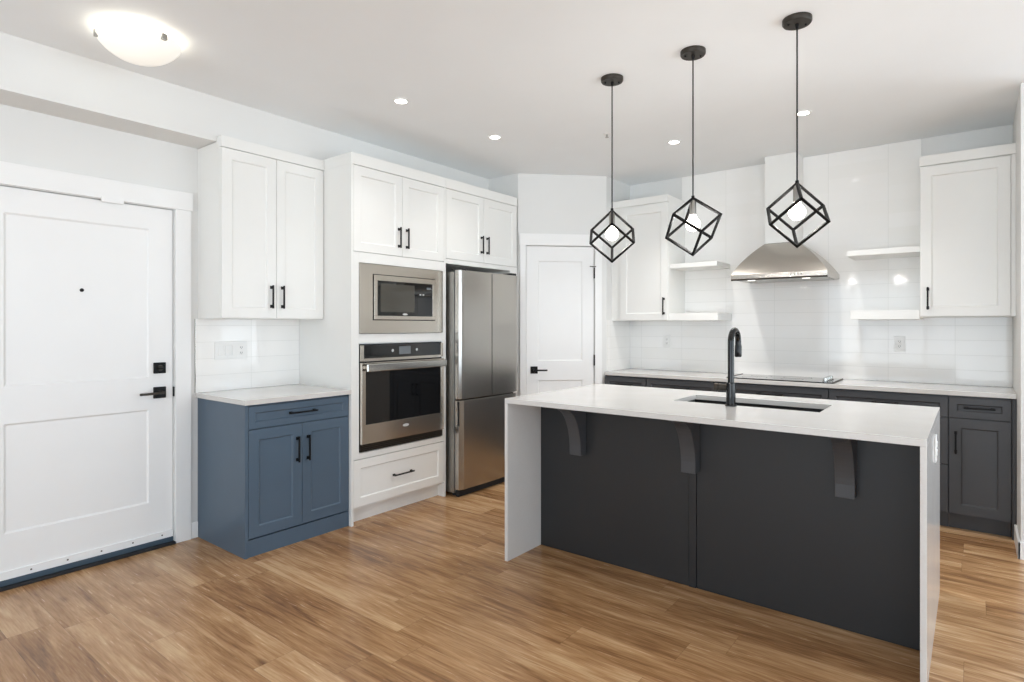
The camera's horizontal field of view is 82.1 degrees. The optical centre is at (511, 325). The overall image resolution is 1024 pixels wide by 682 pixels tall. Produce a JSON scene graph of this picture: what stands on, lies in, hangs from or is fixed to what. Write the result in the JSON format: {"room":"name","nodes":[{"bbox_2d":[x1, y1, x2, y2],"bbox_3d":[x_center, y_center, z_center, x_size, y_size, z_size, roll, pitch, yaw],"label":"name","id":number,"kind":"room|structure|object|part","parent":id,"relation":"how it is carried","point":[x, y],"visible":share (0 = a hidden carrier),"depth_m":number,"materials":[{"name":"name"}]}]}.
{"room":"kitchen","nodes":[
{"label":"kitchen","id":0,"kind":"room"},
{"bbox_2d":[0,104,292,522],"bbox_3d":[-2.564,-0.025,3.139,0.150,2.735,9.280,0,0,38],"label":"wall","id":1,"kind":"structure","parent":0,"point":[29,138],"depth_m":3.35,"materials":[{"name":"paint"}]},
{"bbox_2d":[0,161,192,591],"bbox_3d":[-2.398,0.256,3.290,0.185,2.172,1.128,0,0,38],"label":"door","id":2,"kind":"structure","parent":1,"relation":"in","point":[95,272],"depth_m":3.30,"materials":[{"name":"paint"}]},
{"bbox_3d":[-2.273,-0.712,3.347,0.008,0.030,0.111,0,0,38],"label":"contact plate","id":3,"kind":"part","parent":2,"relation":"part of","materials":[{"name":"paint"}]},
{"bbox_3d":[-2.146,0.406,3.503,0.051,0.024,0.137,0,0,38],"label":"lever","id":4,"kind":"part","parent":2,"relation":"part of","materials":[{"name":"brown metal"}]},
{"bbox_3d":[-2.138,0.406,3.568,0.016,0.068,0.068,0,0,38],"label":"handle","id":5,"kind":"part","parent":2,"relation":"part of","materials":[{"name":"black metal"}]},
{"bbox_2d":[191,521,197,538],"bbox_3d":[-2.007,1.292,3.716,0.014,0.100,0.042,0,0,38],"label":"baseboard","id":6,"kind":"structure","parent":1,"relation":"attached to","point":[194,525],"depth_m":3.71,"materials":[{"name":"paint"}]},
{"bbox_2d":[194,319,195,392],"bbox_3d":[-2.006,0.192,3.721,0.010,0.468,0.004,0,0,38],"label":"trim","id":7,"kind":"structure","parent":1,"relation":"attached to","point":[194,319],"depth_m":3.72,"materials":[{"name":"silver metal"}]},
{"bbox_2d":[196,319,298,392],"bbox_3d":[-1.780,0.192,4.011,0.008,0.468,0.729,0,0,38],"label":"wall tiles","id":8,"kind":"structure","parent":1,"relation":"attached to","point":[272,346],"depth_m":3.99,"materials":[{"name":"white tile"}]},
{"bbox_2d":[215,341,245,359],"bbox_3d":[-1.862,0.164,3.890,0.011,0.115,0.200,0,0,38],"label":"switch plate","id":9,"kind":"object","parent":8,"relation":"attached to","point":[235,349],"visible":1,"depth_m":3.88,"materials":[{"name":"white plastic"}]},
{"bbox_2d":[198,135,323,319],"bbox_3d":[-1.643,-0.597,3.913,0.342,1.107,0.713,0,0,38],"label":"upper cabinet","id":10,"kind":"object","parent":1,"relation":"attached to","point":[260,207],"visible":1,"depth_m":3.74,"materials":[{"name":"white paint"}]},
{"bbox_3d":[-1.650,-0.564,3.693,0.020,1.031,0.352,0,0,38],"label":"door","id":11,"kind":"part","parent":10,"relation":"part of","materials":[{"name":"white paint"}]},
{"bbox_3d":[-1.556,-1.117,3.845,0.061,0.067,0.713,0,0,38],"label":"crown","id":12,"kind":"part","parent":10,"relation":"part of","materials":[{"name":"white paint"}]},
{"bbox_3d":[-1.543,-0.185,3.789,0.030,0.150,0.016,0,0,38],"label":"handle","id":13,"kind":"part","parent":10,"relation":"part of","materials":[{"name":"black metal"}]},
{"bbox_3d":[-1.496,-0.185,3.848,0.030,0.150,0.016,0,0,38],"label":"handle","id":14,"kind":"part","parent":10,"relation":"part of","materials":[{"name":"black metal"}]},
{"bbox_3d":[-1.431,-0.564,3.972,0.020,1.031,0.351,0,0,38],"label":"door","id":15,"kind":"part","parent":10,"relation":"part of","materials":[{"name":"white paint"}]},
{"bbox_2d":[0,32,488,189],"bbox_3d":[-2.748,-1.258,2.581,0.249,0.270,7.875,0,0,38],"label":"ceiling beam","id":16,"kind":"structure","parent":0,"point":[36,77],"depth_m":3.30,"materials":[{"name":"paint"}]},
{"bbox_2d":[489,174,517,391],"bbox_3d":[-0.144,-0.025,5.620,0.600,2.735,0.120,0,0,38],"label":"wall","id":17,"kind":"structure","parent":0,"point":[507,185],"depth_m":5.46,"materials":[{"name":"paint"}]},
{"bbox_2d":[0,0,1023,185],"bbox_3d":[0.754,-1.468,0.540,8.579,0.150,9.280,0,0,38],"label":"ceiling","id":18,"kind":"structure","parent":0,"point":[527,73],"depth_m":3.16,"materials":[{"name":"paint"}]},
{"bbox_2d":[93,23,180,65],"bbox_3d":[-1.786,-1.328,2.818,0.351,0.130,0.351,0,0,38],"label":"dome lamp","id":19,"kind":"object","parent":18,"relation":"attached to","point":[134,44],"visible":1,"depth_m":2.73,"materials":[{"name":"glass"}]},
{"bbox_2d":[392,98,409,104],"bbox_3d":[-0.688,-1.390,3.647,0.106,0.006,0.106,0,0,38],"label":"recessed light","id":20,"kind":"object","parent":18,"relation":"in","point":[401,101],"visible":1,"depth_m":3.65,"materials":[{"name":"paint"}]},
{"bbox_2d":[488,135,501,139],"bbox_3d":[-0.126,-1.390,4.344,0.106,0.006,0.106,0,0,38],"label":"recessed light","id":21,"kind":"object","parent":18,"relation":"in","point":[493,137],"visible":1,"depth_m":4.34,"materials":[{"name":"paint"}]},
{"bbox_2d":[589,73,634,262],"bbox_3d":[0.563,-0.872,3.309,0.287,1.042,0.253,0,0,38],"label":"pendant lamp","id":22,"kind":"object","parent":18,"relation":"hanging from","point":[613,79],"visible":1,"depth_m":3.30,"materials":[{"name":"black metal"}]},
{"bbox_2d":[609,212,614,223],"bbox_3d":[0.563,-0.599,3.309,0.033,0.075,0.033,0,0,38],"label":"socket","id":23,"kind":"object","parent":22,"relation":"attached to","point":[610,213],"depth_m":3.30,"materials":[{"name":"silver metal"}]},
{"bbox_3d":[0.563,-1.012,3.309,0.018,0.713,0.018,0,0,38],"label":"cord","id":24,"kind":"part","parent":22,"relation":"part of","materials":[{"name":"black metal"}]},
{"bbox_3d":[0.563,-0.520,3.309,0.072,0.084,0.072,0,0,38],"label":"bulb","id":25,"kind":"part","parent":22,"relation":"part of","materials":[{"name":"white glass"}]},
{"bbox_2d":[667,140,680,144],"bbox_3d":[1.229,-1.390,4.462,0.106,0.006,0.106,0,0,38],"label":"recessed light","id":26,"kind":"object","parent":18,"relation":"in","point":[671,142],"visible":1,"depth_m":4.46,"materials":[{"name":"paint"}]},
{"bbox_2d":[665,45,721,255],"bbox_3d":[0.918,-0.872,2.984,0.284,1.042,0.266,0,0,38],"label":"pendant lamp","id":27,"kind":"object","parent":18,"relation":"hanging from","point":[695,52],"visible":1,"depth_m":2.97,"materials":[{"name":"black metal"}]},
{"bbox_2d":[690,200,695,214],"bbox_3d":[0.918,-0.599,2.984,0.033,0.075,0.033,0,0,38],"label":"socket","id":28,"kind":"object","parent":27,"relation":"attached to","point":[692,202],"depth_m":2.97,"materials":[{"name":"silver metal"}]},
{"bbox_3d":[0.918,-1.012,2.984,0.018,0.713,0.018,0,0,38],"label":"cord","id":29,"kind":"part","parent":27,"relation":"part of","materials":[{"name":"black metal"}]},
{"bbox_3d":[0.918,-0.520,2.984,0.072,0.084,0.072,0,0,38],"label":"bulb","id":30,"kind":"part","parent":27,"relation":"part of","materials":[{"name":"white glass"}]},
{"bbox_2d":[766,12,830,247],"bbox_3d":[1.295,-0.872,2.672,0.282,1.042,0.271,0,0,38],"label":"pendant lamp","id":31,"kind":"object","parent":18,"relation":"hanging from","point":[799,20],"visible":1,"depth_m":2.66,"materials":[{"name":"black metal"}]},
{"bbox_2d":[793,185,800,202],"bbox_3d":[1.295,-0.599,2.672,0.033,0.075,0.033,0,0,38],"label":"socket","id":32,"kind":"object","parent":31,"relation":"attached to","point":[795,194],"depth_m":2.66,"materials":[{"name":"silver metal"}]},
{"bbox_3d":[1.295,-1.012,2.672,0.018,0.713,0.018,0,0,38],"label":"cord","id":33,"kind":"part","parent":31,"relation":"part of","materials":[{"name":"black metal"}]},
{"bbox_3d":[1.295,-0.520,2.672,0.072,0.084,0.072,0,0,38],"label":"bulb","id":34,"kind":"part","parent":31,"relation":"part of","materials":[{"name":"white glass"}]},
{"bbox_2d":[794,110,811,115],"bbox_3d":[1.907,-1.390,3.854,0.106,0.006,0.106,0,0,38],"label":"recessed light","id":35,"kind":"object","parent":18,"relation":"in","point":[803,112],"visible":0.86,"depth_m":3.84,"materials":[{"name":"paint"}]},
{"bbox_2d":[0,482,1023,681],"bbox_3d":[0.754,1.402,0.540,8.579,0.120,9.280,0,0,38],"label":"floor","id":36,"kind":"structure","parent":0,"point":[426,590],"depth_m":2.68,"materials":[{"name":"brown wood"}]},
{"bbox_2d":[198,394,348,558],"bbox_3d":[-1.533,0.900,3.827,0.623,0.884,0.713,0,0,38],"label":"base cabinet","id":37,"kind":"object","parent":36,"relation":"on","point":[272,476],"visible":1,"depth_m":3.60,"materials":[{"name":"blue wood"}]},
{"bbox_2d":[196,384,350,405],"bbox_3d":[-1.537,0.442,3.821,0.622,0.030,0.726,0,0,38],"label":"countertop","id":38,"kind":"structure","parent":37,"relation":"on","point":[272,394],"depth_m":3.69,"materials":[{"name":"white stone"}]},
{"bbox_3d":[-1.420,0.920,3.531,0.020,0.628,0.342,0,0,38],"label":"door","id":39,"kind":"part","parent":37,"relation":"part of","materials":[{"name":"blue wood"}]},
{"bbox_3d":[-1.314,0.535,3.667,0.020,0.131,0.687,0,0,38],"label":"drawer","id":40,"kind":"part","parent":37,"relation":"part of","materials":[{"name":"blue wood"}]},
{"bbox_3d":[-1.315,0.762,3.623,0.030,0.160,0.016,0,0,38],"label":"handle","id":41,"kind":"part","parent":37,"relation":"part of","materials":[{"name":"black metal"}]},
{"bbox_3d":[-1.293,0.534,3.652,0.030,0.016,0.190,0,0,38],"label":"handle","id":42,"kind":"part","parent":37,"relation":"part of","materials":[{"name":"black metal"}]},
{"bbox_3d":[-1.270,0.762,3.681,0.030,0.160,0.016,0,0,38],"label":"handle","id":43,"kind":"part","parent":37,"relation":"part of","materials":[{"name":"black metal"}]},
{"bbox_3d":[-1.207,0.920,3.803,0.020,0.628,0.342,0,0,38],"label":"door","id":44,"kind":"part","parent":37,"relation":"part of","materials":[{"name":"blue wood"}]},
{"bbox_2d":[299,152,445,526],"bbox_3d":[-1.027,0.091,4.452,0.648,2.502,0.893,0,0,38],"label":"tall cabinet","id":45,"kind":"object","parent":36,"relation":"on","point":[376,211],"visible":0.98,"depth_m":4.11,"materials":[{"name":"white paint"}]},
{"bbox_3d":[-0.936,-0.790,4.109,0.020,0.578,0.425,0,0,38],"label":"door","id":46,"kind":"part","parent":45,"relation":"part of","materials":[{"name":"white paint"}]},
{"bbox_3d":[-0.939,-1.121,4.383,0.368,0.077,0.893,0,0,38],"label":"crown","id":47,"kind":"part","parent":45,"relation":"part of","materials":[{"name":"white paint"}]},
{"bbox_3d":[-0.803,0.203,4.277,0.020,1.398,0.856,0,0,38],"label":"frame","id":48,"kind":"part","parent":45,"relation":"part of","materials":[{"name":"white paint"}]},
{"bbox_3d":[-0.804,1.066,4.277,0.020,0.316,0.853,0,0,38],"label":"drawer","id":49,"kind":"part","parent":45,"relation":"part of","materials":[{"name":"white paint"}]},
{"bbox_3d":[-0.806,-0.633,4.234,0.030,0.150,0.016,0,0,38],"label":"handle","id":50,"kind":"part","parent":45,"relation":"part of","materials":[{"name":"black metal"}]},
{"bbox_2d":[359,263,442,333],"bbox_3d":[-0.955,-0.184,4.408,0.460,0.481,0.787,0,0,38],"label":"microwave","id":51,"kind":"object","parent":45,"relation":"in","point":[392,299],"visible":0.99,"depth_m":4.22,"materials":[{"name":"silver metal"}]},
{"bbox_3d":[-0.774,-0.196,4.281,0.018,0.308,0.584,0,0,38],"label":"door frame","id":52,"kind":"part","parent":51,"relation":"part of","materials":[{"name":"silver metal"}]},
{"bbox_3d":[-0.775,-0.190,4.282,0.014,0.244,0.528,0,0,38],"label":"door glass","id":53,"kind":"part","parent":51,"relation":"part of","materials":[{"name":"black glass"}]},
{"bbox_3d":[-0.656,-0.190,4.422,0.001,0.224,0.145,0,0,38],"label":"control panel","id":54,"kind":"part","parent":51,"relation":"part of","materials":[{"name":"black glass"}]},
{"bbox_2d":[359,342,446,452],"bbox_3d":[-0.966,0.493,4.417,0.592,0.730,0.778,0,0,38],"label":"wall oven","id":55,"kind":"object","parent":45,"relation":"in","point":[401,385],"visible":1,"depth_m":4.22,"materials":[{"name":"silver metal"}]},
{"bbox_3d":[-0.783,0.179,4.274,0.015,0.090,0.730,0,0,38],"label":"control panel","id":56,"kind":"part","parent":55,"relation":"part of","materials":[{"name":"black glass"}]},
{"bbox_3d":[-0.779,0.483,4.271,0.021,0.381,0.713,0,0,38],"label":"door glass","id":57,"kind":"part","parent":55,"relation":"part of","materials":[{"name":"black glass"}]},
{"bbox_3d":[-0.751,0.286,4.249,0.047,0.052,0.754,0,0,38],"label":"handle","id":58,"kind":"part","parent":55,"relation":"part of","materials":[{"name":"silver metal"}]},
{"bbox_3d":[-0.784,1.068,4.262,0.030,0.016,0.190,0,0,38],"label":"handle","id":59,"kind":"part","parent":45,"relation":"part of","materials":[{"name":"black metal"}]},
{"bbox_3d":[-0.760,-0.633,4.293,0.030,0.150,0.016,0,0,38],"label":"handle","id":60,"kind":"part","parent":45,"relation":"part of","materials":[{"name":"black metal"}]},
{"bbox_3d":[-0.672,-0.790,4.445,0.020,0.578,0.425,0,0,38],"label":"door","id":61,"kind":"part","parent":45,"relation":"part of","materials":[{"name":"white paint"}]},
{"bbox_2d":[446,178,516,391],"bbox_3d":[-0.469,0.091,5.165,0.648,2.502,0.916,0,0,38],"label":"upper cabinet","id":62,"kind":"object","parent":45,"relation":"attached to","point":[481,223],"visible":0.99,"depth_m":4.95,"materials":[{"name":"white paint"}]},
{"bbox_3d":[-0.386,-0.804,4.810,0.020,0.549,0.454,0,0,38],"label":"door","id":63,"kind":"part","parent":62,"relation":"part of","materials":[{"name":"white paint"}]},
{"bbox_3d":[-0.381,-1.121,5.096,0.368,0.077,0.916,0,0,38],"label":"crown","id":64,"kind":"part","parent":62,"relation":"part of","materials":[{"name":"white paint"}]},
{"bbox_3d":[-0.203,-0.678,5.004,0.030,0.150,0.016,0,0,38],"label":"handle","id":65,"kind":"part","parent":62,"relation":"part of","materials":[{"name":"black metal"}]},
{"bbox_3d":[-0.105,-0.804,5.169,0.020,0.549,0.452,0,0,38],"label":"door","id":66,"kind":"part","parent":62,"relation":"part of","materials":[{"name":"white paint"}]},
{"bbox_2d":[446,267,517,496],"bbox_3d":[-0.440,0.445,5.062,0.702,1.795,0.753,0,0,38],"label":"refrigerator","id":67,"kind":"object","parent":36,"relation":"on","point":[482,307],"visible":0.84,"depth_m":4.72,"materials":[{"name":"silver metal"}]},
{"bbox_3d":[-0.306,0.070,4.716,0.062,1.007,0.373,0,0,38],"label":"door","id":68,"kind":"part","parent":67,"relation":"part of","materials":[{"name":"silver metal"}]},
{"bbox_3d":[-0.189,0.933,4.866,0.062,0.694,0.752,0,0,38],"label":"freezer drawer","id":69,"kind":"part","parent":67,"relation":"part of","materials":[{"name":"silver metal"}]},
{"bbox_3d":[-0.072,0.070,5.015,0.062,1.007,0.373,0,0,38],"label":"door","id":70,"kind":"part","parent":67,"relation":"part of","materials":[{"name":"silver metal"}]},
{"bbox_2d":[605,375,646,386],"bbox_3d":[1.167,0.900,5.512,0.418,0.884,0.539,0,0,38],"label":"base cabinet","id":71,"kind":"object","parent":36,"relation":"on","point":[609,379],"visible":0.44,"depth_m":5.32,"materials":[{"name":"grey paint"}]},
{"bbox_2d":[604,369,1016,398],"bbox_3d":[2.155,0.442,4.750,2.898,0.030,0.520,0,0,38],"label":"countertop","id":72,"kind":"structure","parent":71,"relation":"on","point":[889,386],"depth_m":4.30,"materials":[{"name":"white stone"}]},
{"bbox_2d":[727,373,842,383],"bbox_3d":[2.179,0.408,4.711,0.772,0.037,0.417,0,0,38],"label":"cooktop","id":73,"kind":"object","parent":72,"relation":"in","point":[829,379],"visible":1,"depth_m":4.66,"materials":[{"name":"black glass"}]},
{"bbox_2d":[647,377,718,391],"bbox_3d":[1.580,0.900,5.189,0.629,0.884,0.539,0,0,38],"label":"base cabinet","id":74,"kind":"object","parent":36,"relation":"on","point":[698,385],"visible":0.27,"depth_m":5.00,"materials":[{"name":"grey paint"}]},
{"bbox_2d":[541,407,919,650],"bbox_3d":[1.087,0.893,3.199,1.927,0.898,0.965,0,0,38],"label":"kitchen island","id":75,"kind":"object","parent":36,"relation":"on","point":[821,529],"visible":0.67,"depth_m":2.85,"materials":[{"name":"grey paint"}]},
{"bbox_3d":[0.549,0.892,3.321,0.930,0.896,0.020,0,0,38],"label":"panel","id":76,"kind":"part","parent":75,"relation":"part of","materials":[{"name":"black wood"}]},
{"bbox_2d":[505,384,939,681],"bbox_3d":[1.065,0.878,3.172,1.972,0.927,1.074,0,0,38],"label":"island countertop","id":77,"kind":"structure","parent":75,"relation":"on","point":[912,425],"depth_m":2.94,"materials":[{"name":"white stone"}]},
{"bbox_3d":[0.297,0.893,3.773,0.021,0.898,1.074,0,0,38],"label":"panel","id":78,"kind":"part","parent":77,"relation":"part of","materials":[{"name":"white stone"}]},
{"bbox_2d":[713,327,741,406],"bbox_3d":[1.137,0.212,3.097,0.123,0.405,0.167,0,0,38],"label":"faucet","id":79,"kind":"object","parent":77,"relation":"on","point":[729,387],"visible":1,"depth_m":3.02,"materials":[{"name":"black metal"}]},
{"bbox_3d":[1.090,0.320,3.065,0.064,0.040,0.040,0,0,38],"label":"handle","id":80,"kind":"part","parent":79,"relation":"part of","materials":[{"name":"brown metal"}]},
{"bbox_3d":[1.166,0.152,3.082,0.031,0.286,0.151,0,0,38],"label":"spout","id":81,"kind":"part","parent":79,"relation":"part of","materials":[{"name":"black metal"}]},
{"bbox_2d":[687,399,824,411],"bbox_3d":[1.287,0.559,3.173,0.761,0.232,0.368,0,0,38],"label":"sink","id":82,"kind":"object","parent":77,"relation":"in","point":[695,400],"visible":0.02,"depth_m":3.30,"materials":[{"name":"black metal"}]},
{"bbox_3d":[1.833,0.893,2.570,0.021,0.898,1.074,0,0,38],"label":"panel","id":83,"kind":"part","parent":77,"relation":"part of","materials":[{"name":"white stone"}]},
{"bbox_2d":[935,434,937,462],"bbox_3d":[1.874,0.542,2.597,0.009,0.116,0.072,0,0,38],"label":"outlet","id":84,"kind":"object","parent":77,"relation":"attached to","point":[936,441],"visible":1,"depth_m":2.58,"materials":[{"name":"white plastic"}]},
{"bbox_3d":[1.873,0.542,2.598,0.005,0.116,0.072,0,0,38],"label":"plate","id":85,"kind":"part","parent":84,"relation":"part of","materials":[{"name":"white plastic"}]},
{"bbox_3d":[1.324,0.892,2.713,0.954,0.896,0.020,0,0,38],"label":"panel","id":86,"kind":"part","parent":75,"relation":"part of","materials":[{"name":"black wood"}]},
{"bbox_2d":[718,382,828,399],"bbox_3d":[2.147,0.900,4.745,0.809,0.884,0.539,0,0,38],"label":"base cabinet","id":87,"kind":"object","parent":36,"relation":"on","point":[743,388],"visible":0.18,"depth_m":4.50,"materials":[{"name":"grey paint"}]},
{"bbox_3d":[1.990,0.534,4.545,0.190,0.016,0.030,0,0,38],"label":"handle","id":88,"kind":"part","parent":87,"relation":"part of","materials":[{"name":"black metal"}]},
{"bbox_2d":[829,388,948,525],"bbox_3d":[2.744,0.900,4.278,0.704,0.884,0.539,0,0,38],"label":"base cabinet","id":89,"kind":"object","parent":36,"relation":"on","point":[916,399],"visible":0.3,"depth_m":3.94,"materials":[{"name":"grey paint"}]},
{"bbox_3d":[2.587,0.535,4.077,0.160,0.016,0.030,0,0,38],"label":"handle","id":90,"kind":"part","parent":89,"relation":"part of","materials":[{"name":"black metal"}]},
{"bbox_3d":[2.602,0.535,4.097,0.698,0.131,0.020,0,0,38],"label":"drawer","id":91,"kind":"part","parent":89,"relation":"part of","materials":[{"name":"grey paint"}]},
{"bbox_3d":[2.602,1.073,4.097,0.698,0.313,0.020,0,0,38],"label":"drawer","id":92,"kind":"part","parent":89,"relation":"part of","materials":[{"name":"grey paint"}]},
{"bbox_3d":[2.602,0.759,4.097,0.698,0.306,0.020,0,0,38],"label":"drawer","id":93,"kind":"part","parent":89,"relation":"part of","materials":[{"name":"grey paint"}]},
{"bbox_2d":[949,395,1011,536],"bbox_3d":[3.147,0.900,3.962,0.318,0.884,0.539,0,0,38],"label":"base cabinet","id":94,"kind":"object","parent":36,"relation":"on","point":[980,428],"visible":0.99,"depth_m":3.78,"materials":[{"name":"grey paint"}]},
{"bbox_3d":[2.894,0.762,3.836,0.016,0.150,0.030,0,0,38],"label":"handle","id":95,"kind":"part","parent":94,"relation":"part of","materials":[{"name":"black metal"}]},
{"bbox_3d":[3.005,0.535,3.781,0.312,0.131,0.020,0,0,38],"label":"drawer","id":96,"kind":"part","parent":94,"relation":"part of","materials":[{"name":"grey paint"}]},
{"bbox_3d":[2.990,0.534,3.762,0.160,0.016,0.030,0,0,38],"label":"handle","id":97,"kind":"part","parent":94,"relation":"part of","materials":[{"name":"black metal"}]},
{"bbox_2d":[1012,399,1016,539],"bbox_3d":[3.158,0.900,3.698,0.022,0.884,0.062,0,0,38],"label":"strip","id":98,"kind":"object","parent":36,"relation":"on","point":[1014,401],"visible":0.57,"depth_m":3.67,"materials":[{"name":"grey paint"}]},
{"bbox_2d":[518,173,605,395],"bbox_3d":[0.462,-0.025,5.487,0.833,2.735,0.100,0,0,-7],"label":"wall","id":99,"kind":"structure","parent":0,"point":[547,203],"depth_m":5.44,"materials":[{"name":"paint"}]},
{"bbox_2d":[519,233,602,395],"bbox_3d":[0.452,0.249,5.438,0.782,2.185,0.115,0,0,-7],"label":"door","id":100,"kind":"structure","parent":99,"relation":"in","point":[557,283],"depth_m":5.45,"materials":[{"name":"paint"}]},
{"bbox_3d":[0.203,0.409,5.409,0.066,0.066,0.010,0,0,-7],"label":"handle","id":101,"kind":"part","parent":100,"relation":"part of","materials":[{"name":"black metal"}]},
{"bbox_2d":[606,176,629,370],"bbox_3d":[0.989,-0.025,5.706,0.100,2.735,0.476,0,0,38],"label":"wall","id":102,"kind":"structure","parent":0,"point":[621,191],"depth_m":5.53,"materials":[{"name":"paint"}]},
{"bbox_2d":[607,320,629,370],"bbox_3d":[1.030,0.188,5.671,0.008,0.476,0.460,0,0,38],"label":"tiles","id":103,"kind":"structure","parent":102,"relation":"attached to","point":[618,332],"depth_m":5.66,"materials":[{"name":"white tile"}]},
{"bbox_2d":[610,194,684,320],"bbox_3d":[1.266,-0.602,5.516,0.570,1.117,0.432,0,0,38],"label":"upper cabinet","id":104,"kind":"object","parent":102,"relation":"attached to","point":[644,287],"visible":1,"depth_m":5.35,"materials":[{"name":"white paint"}]},
{"bbox_3d":[1.197,-0.562,5.346,0.465,1.031,0.020,0,0,38],"label":"door","id":105,"kind":"part","parent":104,"relation":"part of","materials":[{"name":"white paint"}]},
{"bbox_3d":[1.269,-1.129,5.519,0.570,0.062,0.383,0,0,38],"label":"crown","id":106,"kind":"part","parent":104,"relation":"part of","materials":[{"name":"white paint"}]},
{"bbox_2d":[630,124,1012,387],"bbox_3d":[3.556,-0.025,4.118,8.579,2.735,0.190,0,0,38],"label":"wall","id":107,"kind":"structure","parent":0,"point":[1001,135],"depth_m":4.30,"materials":[{"name":"paint"}]},
{"bbox_2d":[670,261,729,270],"bbox_3d":[1.674,-0.526,5.233,0.418,0.040,0.354,0,0,38],"label":"floating shelf","id":108,"kind":"object","parent":107,"relation":"attached to","point":[710,265],"visible":1,"depth_m":5.13,"materials":[{"name":"white paint"}]},
{"bbox_2d":[669,313,731,320],"bbox_3d":[1.675,-0.076,5.226,0.428,0.064,0.364,0,0,38],"label":"floating shelf","id":109,"kind":"object","parent":107,"relation":"attached to","point":[672,316],"visible":1,"depth_m":5.10,"materials":[{"name":"white paint"}]},
{"bbox_2d":[731,152,838,283],"bbox_3d":[2.197,-0.875,4.739,0.705,1.033,0.486,0,0,38],"label":"range hood","id":110,"kind":"object","parent":107,"relation":"attached to","point":[777,260],"visible":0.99,"depth_m":4.74,"materials":[{"name":"silver metal"}]},
{"bbox_3d":[2.053,-0.365,4.556,0.701,0.010,0.011,0,0,38],"label":"drip rail","id":111,"kind":"part","parent":110,"relation":"part of","materials":[{"name":"silver metal"}]},
{"bbox_2d":[630,139,1012,386],"bbox_3d":[2.320,-0.483,4.960,2.898,1.818,0.010,0,0,38],"label":"wall tiles","id":112,"kind":"structure","parent":107,"relation":"attached to","point":[870,196],"depth_m":4.75,"materials":[{"name":"white tile"}]},
{"bbox_2d":[663,335,670,346],"bbox_3d":[1.477,0.148,5.607,0.072,0.116,0.009,0,0,38],"label":"outlet","id":113,"kind":"object","parent":112,"relation":"attached to","point":[666,338],"visible":1,"depth_m":5.60,"materials":[{"name":"white plastic"}]},
{"bbox_2d":[894,336,904,351],"bbox_3d":[2.940,0.139,4.461,0.072,0.116,0.009,0,0,38],"label":"outlet","id":114,"kind":"object","parent":112,"relation":"attached to","point":[899,341],"visible":1,"depth_m":4.46,"materials":[{"name":"white plastic"}]},
{"bbox_2d":[847,246,919,259],"bbox_3d":[2.774,-0.534,4.372,0.446,0.040,0.354,0,0,38],"label":"floating shelf","id":115,"kind":"object","parent":107,"relation":"attached to","point":[900,252],"visible":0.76,"depth_m":4.28,"materials":[{"name":"white paint"}]},
{"bbox_2d":[850,310,922,319],"bbox_3d":[2.780,-0.076,4.361,0.423,0.064,0.364,0,0,38],"label":"floating shelf","id":116,"kind":"object","parent":107,"relation":"attached to","point":[885,314],"visible":0.86,"depth_m":4.22,"materials":[{"name":"white paint"}]},
{"bbox_2d":[1013,83,1023,541],"bbox_3d":[3.250,-0.025,3.682,0.140,2.735,0.875,0,0,38],"label":"wall","id":117,"kind":"structure","parent":0,"point":[1018,122],"depth_m":3.48,"materials":[{"name":"paint"}]},
{"bbox_2d":[920,143,1015,316],"bbox_3d":[3.131,-0.613,4.055,0.505,1.106,0.432,0,0,38],"label":"upper cabinet","id":118,"kind":"object","parent":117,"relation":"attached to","point":[968,197],"visible":1,"depth_m":3.91,"materials":[{"name":"white paint"}]},
{"bbox_3d":[2.845,-0.186,4.024,0.016,0.155,0.030,0,0,38],"label":"handle","id":119,"kind":"part","parent":118,"relation":"part of","materials":[{"name":"black metal"}]},
{"bbox_3d":[3.133,-1.132,4.057,0.505,0.068,0.386,0,0,38],"label":"crown","id":120,"kind":"part","parent":118,"relation":"part of","materials":[{"name":"white paint"}]},
{"bbox_2d":[1014,524,1023,559],"bbox_3d":[3.091,1.292,3.479,0.168,0.100,0.390,0,0,38],"label":"baseboard","id":121,"kind":"structure","parent":117,"relation":"attached to","point":[1019,545],"depth_m":3.39,"materials":[{"name":"paint"}]}
]}

